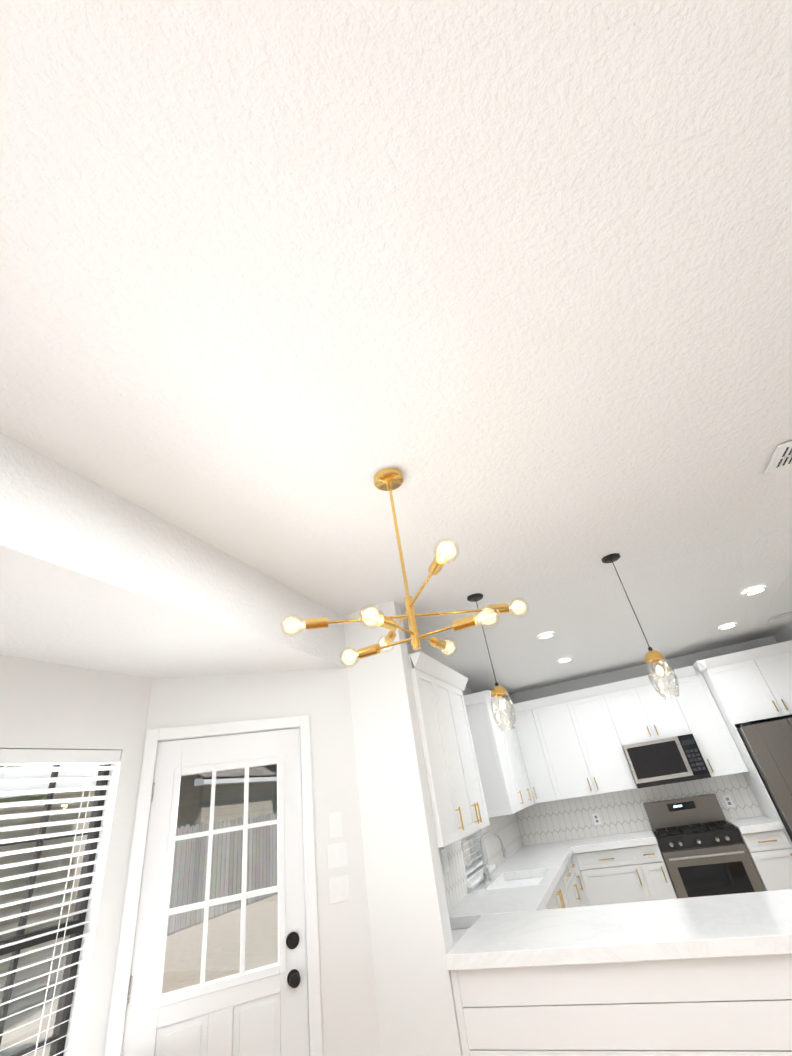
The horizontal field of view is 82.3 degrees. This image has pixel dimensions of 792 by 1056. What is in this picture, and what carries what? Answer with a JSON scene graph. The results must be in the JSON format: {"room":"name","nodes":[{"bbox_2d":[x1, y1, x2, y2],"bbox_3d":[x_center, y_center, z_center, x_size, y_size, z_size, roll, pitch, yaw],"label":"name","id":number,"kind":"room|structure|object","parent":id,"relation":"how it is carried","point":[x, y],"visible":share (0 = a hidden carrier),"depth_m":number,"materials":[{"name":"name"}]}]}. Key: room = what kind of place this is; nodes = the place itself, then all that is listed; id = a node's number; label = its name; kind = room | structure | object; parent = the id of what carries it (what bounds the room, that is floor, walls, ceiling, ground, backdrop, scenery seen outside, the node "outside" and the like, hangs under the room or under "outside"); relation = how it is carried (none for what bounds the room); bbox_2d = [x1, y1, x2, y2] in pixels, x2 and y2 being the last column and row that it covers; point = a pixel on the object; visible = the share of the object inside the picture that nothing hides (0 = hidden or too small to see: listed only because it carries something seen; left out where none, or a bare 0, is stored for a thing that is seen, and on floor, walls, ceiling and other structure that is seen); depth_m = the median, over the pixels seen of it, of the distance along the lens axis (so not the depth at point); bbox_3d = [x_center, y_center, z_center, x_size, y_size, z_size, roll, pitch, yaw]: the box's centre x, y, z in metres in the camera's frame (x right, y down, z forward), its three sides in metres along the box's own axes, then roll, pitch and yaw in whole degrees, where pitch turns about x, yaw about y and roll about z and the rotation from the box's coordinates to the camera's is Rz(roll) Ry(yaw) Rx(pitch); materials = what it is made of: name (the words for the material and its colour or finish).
{"room":"dining area","nodes":[
{"label":"dining area","id":0,"kind":"room"},
{"bbox_2d":[0,655,151,1055],"bbox_3d":[-1.682,1.747,1.695,0.150,2.500,1.403,-21,-33,19],"label":"wall","id":1,"kind":"structure","parent":0,"point":[48,705],"depth_m":2.26,"materials":[{"name":"white paint"}]},
{"bbox_2d":[0,764,109,1055],"bbox_3d":[-1.736,1.662,1.720,0.051,1.471,1.081,-21,-33,19],"label":"bay window","id":2,"kind":"structure","parent":1,"relation":"in","point":[59,1031],"depth_m":2.03,"materials":[{"name":"glass"}]},
{"bbox_2d":[0,749,120,1055],"bbox_3d":[-1.676,1.620,1.706,0.076,1.427,1.073,-21,-33,19],"label":"blinds","id":3,"kind":"object","parent":2,"relation":"attached to","point":[41,757],"visible":1,"depth_m":2.09,"materials":[{"name":"white plastic"}]},
{"bbox_2d":[0,432,347,678],"bbox_3d":[-1.581,0.388,2.335,1.360,0.470,2.950,-19,-32,16],"label":"ceiling soffit","id":4,"kind":"structure","parent":0,"point":[94,576],"depth_m":2.00,"materials":[{"name":"white paint"}]},
{"bbox_2d":[103,668,380,1055],"bbox_3d":[-0.844,2.041,2.415,1.388,2.500,0.150,3,-33,-20],"label":"wall","id":5,"kind":"structure","parent":0,"point":[322,700],"depth_m":2.74,"materials":[{"name":"white paint"}]},
{"bbox_2d":[105,715,322,1055],"bbox_3d":[-0.877,2.161,2.297,0.937,2.184,0.246,3,-33,-20],"label":"door","id":6,"kind":"structure","parent":5,"relation":"in","point":[272,1009],"depth_m":2.33,"materials":[{"name":"white paint"}]},
{"bbox_2d":[0,0,791,693],"bbox_3d":[1.474,-0.645,1.716,8.100,0.310,10.750,-19,-32,16],"label":"ceiling","id":7,"kind":"structure","parent":0,"point":[504,286],"depth_m":1.31,"materials":[{"name":"white paint"}]},
{"bbox_2d":[280,468,528,667],"bbox_3d":[0.020,0.103,1.838,0.720,0.785,0.676,-25,-34,25],"label":"chandelier","id":8,"kind":"object","parent":7,"relation":"hanging from","point":[388,479],"visible":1,"depth_m":1.69,"materials":[{"name":"gold metal"}]},
{"bbox_2d":[467,593,515,730],"bbox_3d":[0.672,0.928,3.227,0.154,0.950,0.154,-19,-32,16],"label":"pendant light","id":9,"kind":"object","parent":7,"relation":"hanging from","point":[498,690],"visible":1,"depth_m":3.08,"materials":[{"name":"black"}]},
{"bbox_2d":[538,633,553,638],"bbox_3d":[1.472,1.057,4.440,0.164,0.010,0.164,-19,-32,16],"label":"recessed light","id":10,"kind":"object","parent":7,"relation":"in","point":[545,635],"visible":1,"depth_m":4.42,"materials":[{"name":"white"}]},
{"bbox_2d":[558,658,571,662],"bbox_3d":[1.936,1.518,5.189,0.164,0.010,0.164,-19,-32,16],"label":"recessed light","id":11,"kind":"object","parent":7,"relation":"in","point":[564,660],"visible":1,"depth_m":5.16,"materials":[{"name":"white"}]},
{"bbox_2d":[602,553,678,698],"bbox_3d":[1.578,0.610,2.948,0.154,0.950,0.154,-19,-32,16],"label":"pendant light","id":12,"kind":"object","parent":7,"relation":"hanging from","point":[653,656],"visible":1,"depth_m":2.80,"materials":[{"name":"black"}]},
{"bbox_2d":[719,624,736,628],"bbox_3d":[3.538,1.052,4.830,0.164,0.010,0.164,-19,-32,16],"label":"recessed light","id":13,"kind":"object","parent":7,"relation":"in","point":[727,626],"visible":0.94,"depth_m":4.80,"materials":[{"name":"white"}]},
{"bbox_2d":[745,587,765,594],"bbox_3d":[3.215,0.566,4.049,0.164,0.010,0.164,-19,-32,16],"label":"recessed light","id":14,"kind":"object","parent":7,"relation":"in","point":[756,590],"visible":1,"depth_m":4.03,"materials":[{"name":"white"}]},
{"bbox_2d":[764,441,791,473],"bbox_3d":[2.115,-0.407,2.304,0.360,0.012,0.260,-19,-32,16],"label":"ceiling vent","id":15,"kind":"object","parent":7,"relation":"in","point":[781,458],"visible":0.98,"depth_m":2.35,"materials":[{"name":"white metal"}]},
{"bbox_2d":[767,613,791,621],"bbox_3d":[4.070,0.921,4.735,0.300,0.012,0.160,-19,-32,16],"label":"ceiling vent","id":16,"kind":"object","parent":7,"relation":"in","point":[780,617],"visible":1,"depth_m":4.72,"materials":[{"name":"white"}]},
{"bbox_2d":[343,601,462,1055],"bbox_3d":[0.001,1.813,2.710,0.450,2.950,0.130,-19,-32,16],"label":"wall","id":17,"kind":"structure","parent":0,"point":[411,937],"depth_m":2.59,"materials":[{"name":"white paint"}]},
{"bbox_2d":[406,642,487,881],"bbox_3d":[0.694,2.739,4.439,0.150,2.950,4.020,-19,-32,16],"label":"wall","id":18,"kind":"structure","parent":0,"point":[467,691],"depth_m":4.33,"materials":[{"name":"white paint"}]},
{"bbox_2d":[408,652,467,851],"bbox_3d":[0.138,1.523,3.158,0.328,1.140,0.451,-19,-32,16],"label":"upper cabinet","id":19,"kind":"object","parent":18,"relation":"attached to","point":[448,815],"depth_m":3.08,"materials":[{"name":"white wood"}]},
{"bbox_2d":[436,664,491,834],"bbox_3d":[0.351,1.750,3.593,0.328,1.140,0.846,-19,-32,16],"label":"upper cabinet","id":20,"kind":"object","parent":18,"relation":"attached to","point":[473,798],"depth_m":3.62,"materials":[{"name":"white wood"}]},
{"bbox_2d":[460,834,477,869],"bbox_3d":[0.554,2.629,4.208,0.051,0.956,0.736,-19,-32,16],"label":"kitchen window","id":21,"kind":"structure","parent":18,"relation":"in","point":[471,836],"depth_m":4.27,"materials":[{"name":"white glass"}]},
{"bbox_2d":[460,831,485,875],"bbox_3d":[0.612,2.595,4.198,0.064,0.921,0.728,-19,-32,16],"label":"window blinds","id":22,"kind":"object","parent":21,"relation":"attached to","point":[469,870],"visible":0.25,"depth_m":4.00,"materials":[{"name":"white plastic"}]},
{"bbox_2d":[466,864,495,892],"bbox_3d":[0.708,3.047,3.915,0.138,0.117,0.850,-19,-32,16],"label":"sill","id":23,"kind":"structure","parent":18,"relation":"attached to","point":[474,882],"depth_m":3.83,"materials":[{"name":"white"}]},
{"bbox_2d":[464,692,523,819],"bbox_3d":[1.017,2.456,4.949,0.328,1.140,0.605,-19,-32,16],"label":"upper cabinet","id":24,"kind":"object","parent":18,"relation":"attached to","point":[497,768],"depth_m":4.75,"materials":[{"name":"white wood"}]},
{"bbox_2d":[496,697,531,811],"bbox_3d":[1.210,2.660,5.341,0.328,1.140,0.585,-19,-32,16],"label":"upper cabinet","id":25,"kind":"object","parent":18,"relation":"attached to","point":[511,743],"depth_m":5.38,"materials":[{"name":"white wood"}]},
{"bbox_2d":[504,700,539,807],"bbox_3d":[1.412,2.837,5.692,0.385,1.140,0.406,-19,-32,16],"label":"upper cabinet","id":26,"kind":"object","parent":18,"relation":"attached to","point":[533,796],"depth_m":5.70,"materials":[{"name":"white wood"}]},
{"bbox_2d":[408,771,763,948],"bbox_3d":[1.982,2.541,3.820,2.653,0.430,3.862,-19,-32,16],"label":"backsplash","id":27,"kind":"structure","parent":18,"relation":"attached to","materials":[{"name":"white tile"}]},
{"bbox_2d":[502,636,791,832],"bbox_3d":[3.151,2.965,5.494,3.870,2.950,0.150,-19,-32,16],"label":"wall","id":28,"kind":"structure","parent":0,"point":[606,678],"depth_m":5.97,"materials":[{"name":"white paint"}]},
{"bbox_2d":[516,700,563,803],"bbox_3d":[1.812,2.892,5.893,0.347,1.140,0.328,-19,-32,16],"label":"upper cabinet","id":29,"kind":"object","parent":28,"relation":"attached to","point":[543,772],"depth_m":5.73,"materials":[{"name":"white wood"}]},
{"bbox_2d":[536,684,636,799],"bbox_3d":[2.331,2.709,5.733,1.027,1.140,0.328,-19,-32,16],"label":"upper cabinet","id":30,"kind":"object","parent":28,"relation":"attached to","point":[583,732],"depth_m":5.57,"materials":[{"name":"white wood"}]},
{"bbox_2d":[608,672,691,744],"bbox_3d":[3.060,2.255,5.612,0.765,0.698,0.328,-19,-32,16],"label":"upper cabinet","id":31,"kind":"object","parent":28,"relation":"attached to","point":[645,716],"depth_m":5.46,"materials":[{"name":"white wood"}]},
{"bbox_2d":[623,734,710,787],"bbox_3d":[3.113,2.708,5.262,0.753,0.439,0.451,-19,-32,16],"label":"microwave","id":32,"kind":"object","parent":31,"relation":"attached to","point":[676,759],"visible":1,"depth_m":5.11,"materials":[{"name":"grey metal"}]},
{"bbox_2d":[668,664,751,779],"bbox_3d":[3.582,2.270,5.348,0.430,1.140,0.328,-19,-32,16],"label":"upper cabinet","id":33,"kind":"object","parent":28,"relation":"attached to","point":[720,752],"depth_m":5.17,"materials":[{"name":"white wood"}]},
{"bbox_2d":[696,640,791,727],"bbox_3d":[4.126,1.795,5.150,0.963,0.690,0.618,-19,-32,16],"label":"upper cabinet","id":34,"kind":"object","parent":28,"relation":"attached to","point":[754,685],"depth_m":4.95,"materials":[{"name":"white wood"}]},
{"bbox_2d":[773,621,791,642],"bbox_3d":[4.681,2.177,4.606,0.100,2.950,0.740,-19,-32,16],"label":"wall","id":35,"kind":"structure","parent":0,"point":[784,634],"depth_m":5.21,"materials":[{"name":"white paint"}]},
{"bbox_3d":[3.621,2.743,2.311,6.400,0.065,5.000,-19,-32,16],"label":"floor","id":36,"kind":"structure","parent":0,"visible":0},
{"bbox_2d":[544,908,551,919],"bbox_3d":[0.740,3.022,2.885,0.618,0.870,0.545,-19,-32,16],"label":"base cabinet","id":37,"kind":"object","parent":36,"relation":"on","point":[546,913],"depth_m":2.69,"materials":[{"name":"white"}]},
{"bbox_2d":[548,876,575,919],"bbox_3d":[1.074,3.376,3.565,0.618,0.870,1.353,-19,-32,16],"label":"base cabinet","id":38,"kind":"object","parent":36,"relation":"on","point":[561,906],"depth_m":3.62,"materials":[{"name":"white wood"}]},
{"bbox_2d":[564,868,583,915],"bbox_3d":[1.420,3.742,4.268,0.618,0.870,0.603,-19,-32,16],"label":"base cabinet","id":39,"kind":"object","parent":36,"relation":"on","point":[567,871],"depth_m":4.38,"materials":[{"name":"white wood"}]},
{"bbox_2d":[568,852,591,915],"bbox_3d":[1.617,3.918,4.617,0.668,0.870,0.496,-19,-32,16],"label":"base cabinet","id":40,"kind":"object","parent":36,"relation":"on","point":[581,892],"depth_m":4.75,"materials":[{"name":"white wood"}]},
{"bbox_2d":[524,912,703,1055],"bbox_3d":[1.084,2.538,2.177,0.704,0.870,0.658,-19,-32,16],"label":"base cabinet","id":41,"kind":"object","parent":36,"relation":"on","point":[578,927],"depth_m":2.05,"materials":[{"name":"white wood"}]},
{"bbox_2d":[448,840,571,927],"bbox_3d":[1.227,3.191,4.212,0.646,0.060,3.259,-19,-32,16],"label":"countertop","id":42,"kind":"structure","parent":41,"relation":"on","point":[486,904],"depth_m":3.41,"materials":[{"name":"white stone"}]},
{"bbox_2d":[480,828,507,883],"bbox_3d":[0.841,2.842,3.933,0.244,0.356,0.098,-19,-32,16],"label":"faucet","id":43,"kind":"object","parent":42,"relation":"on","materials":[{"name":"silver metal"}]},
{"bbox_2d":[496,876,539,887],"bbox_3d":[1.055,3.067,3.734,0.440,0.192,0.720,-19,-32,16],"label":"sink","id":44,"kind":"object","parent":42,"relation":"in","point":[513,881],"depth_m":3.99,"materials":[{"name":"white ceramic"}]},
{"bbox_2d":[576,844,663,915],"bbox_3d":[2.395,3.931,4.853,0.742,0.870,0.674,-19,-32,16],"label":"base cabinet","id":45,"kind":"object","parent":36,"relation":"on","point":[617,880],"depth_m":4.70,"materials":[{"name":"white wood"}]},
{"bbox_2d":[572,828,655,851],"bbox_3d":[2.433,3.505,5.067,0.863,0.060,0.639,-19,-32,16],"label":"countertop","id":46,"kind":"structure","parent":45,"relation":"on","point":[621,838],"depth_m":4.90,"materials":[{"name":"white stone"}]},
{"bbox_2d":[644,840,683,911],"bbox_3d":[2.762,3.818,4.766,0.298,0.870,0.618,-19,-32,16],"label":"base cabinet","id":47,"kind":"object","parent":36,"relation":"on","point":[668,897],"depth_m":4.57,"materials":[{"name":"white wood"}]},
{"bbox_2d":[643,794,764,897],"bbox_3d":[3.209,3.495,4.665,0.756,1.190,0.679,-19,-32,16],"label":"range","id":48,"kind":"object","parent":36,"relation":"on","point":[703,848],"visible":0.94,"depth_m":4.55,"materials":[{"name":"grey metal"}]},
{"bbox_2d":[660,904,791,1055],"bbox_3d":[1.579,2.364,2.024,0.613,0.870,0.658,-19,-32,16],"label":"base cabinet","id":49,"kind":"object","parent":36,"relation":"on","point":[735,1008],"depth_m":1.91,"materials":[{"name":"white wood"}]},
{"bbox_2d":[737,718,791,840],"bbox_3d":[4.255,2.812,4.412,0.896,1.795,0.818,-19,-32,16],"label":"refrigerator","id":50,"kind":"object","parent":36,"relation":"on","point":[768,745],"visible":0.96,"depth_m":4.52,"materials":[{"name":"grey metal"}]},
{"bbox_2d":[739,828,791,899],"bbox_3d":[3.764,3.466,4.458,0.365,0.870,0.618,-19,-32,16],"label":"base cabinet","id":51,"kind":"object","parent":36,"relation":"on","point":[770,853],"depth_m":4.32,"materials":[{"name":"white wood"}]},
{"bbox_2d":[728,816,783,835],"bbox_3d":[3.691,3.063,4.679,0.365,0.060,0.639,-19,-32,16],"label":"countertop","id":52,"kind":"structure","parent":51,"relation":"on","point":[754,823],"depth_m":4.47,"materials":[{"name":"white stone"}]},
{"bbox_2d":[756,900,791,1023],"bbox_3d":[2.025,2.199,1.872,0.611,0.870,0.750,-19,-32,16],"label":"base cabinet","id":53,"kind":"object","parent":36,"relation":"on","point":[778,959],"depth_m":1.88,"materials":[{"name":"white wood"}]},
{"label":"outside","id":54,"kind":"structure","parent":0,"visible":0},
{"bbox_2d":[0,836,471,1055],"bbox_3d":[-8.380,8.461,8.426,22.100,0.070,36.000,-19,-32,16],"label":"ground","id":55,"kind":"structure","parent":54,"point":[197,951],"depth_m":6.87,"materials":[{"name":"concrete"}]},
{"bbox_2d":[0,765,46,802],"bbox_3d":[-9.527,5.569,13.686,17.820,10.530,33.337,-19,-32,16],"label":"trees","id":56,"kind":"object","parent":55,"relation":"on","point":[19,798],"depth_m":5.43,"materials":[{"name":"green plant"}]},
{"bbox_2d":[0,764,276,1003],"bbox_3d":[-8.555,7.195,11.630,9.500,5.400,22.700,-19,-32,16],"label":"house","id":57,"kind":"structure","parent":55,"relation":"on","point":[194,812],"depth_m":7.46,"materials":[{"name":"beige"}]},
{"bbox_2d":[0,763,276,798],"bbox_3d":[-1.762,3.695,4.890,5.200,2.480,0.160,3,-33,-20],"label":"beam","id":58,"kind":"structure","parent":55,"relation":"on","point":[34,775],"depth_m":4.74,"materials":[{"name":"white"}]},
{"bbox_2d":[167,812,277,935],"bbox_3d":[-2.276,9.981,14.536,0.060,1.870,15.900,-19,-32,16],"label":"fence","id":59,"kind":"object","parent":55,"relation":"on","point":[231,846],"depth_m":10.65,"materials":[{"name":"grey wood"}]},
{"bbox_3d":[-1.763,1.177,0.725,1.112,2.500,1.072,-19,-32,16],"label":"wall","id":60,"kind":"structure","parent":0,"visible":0},
{"bbox_2d":[328,811,341,837],"bbox_3d":[-0.360,1.764,2.696,0.075,0.125,0.007,3,-33,-20],"label":"switch plate","id":61,"kind":"object","parent":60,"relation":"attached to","point":[335,824],"depth_m":2.69,"materials":[{"name":"white plastic"}]},
{"bbox_2d":[327,841,347,868],"bbox_3d":[-0.339,1.891,2.620,0.115,0.115,0.007,3,-33,-20],"label":"switch plate","id":62,"kind":"object","parent":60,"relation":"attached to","point":[337,852],"depth_m":2.62,"materials":[{"name":"white plastic"}]},
{"bbox_2d":[329,874,349,903],"bbox_3d":[-0.317,2.023,2.540,0.115,0.115,0.007,3,-33,-20],"label":"switch plate","id":63,"kind":"object","parent":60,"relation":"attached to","point":[339,889],"depth_m":2.54,"materials":[{"name":"white plastic"}]}
]}

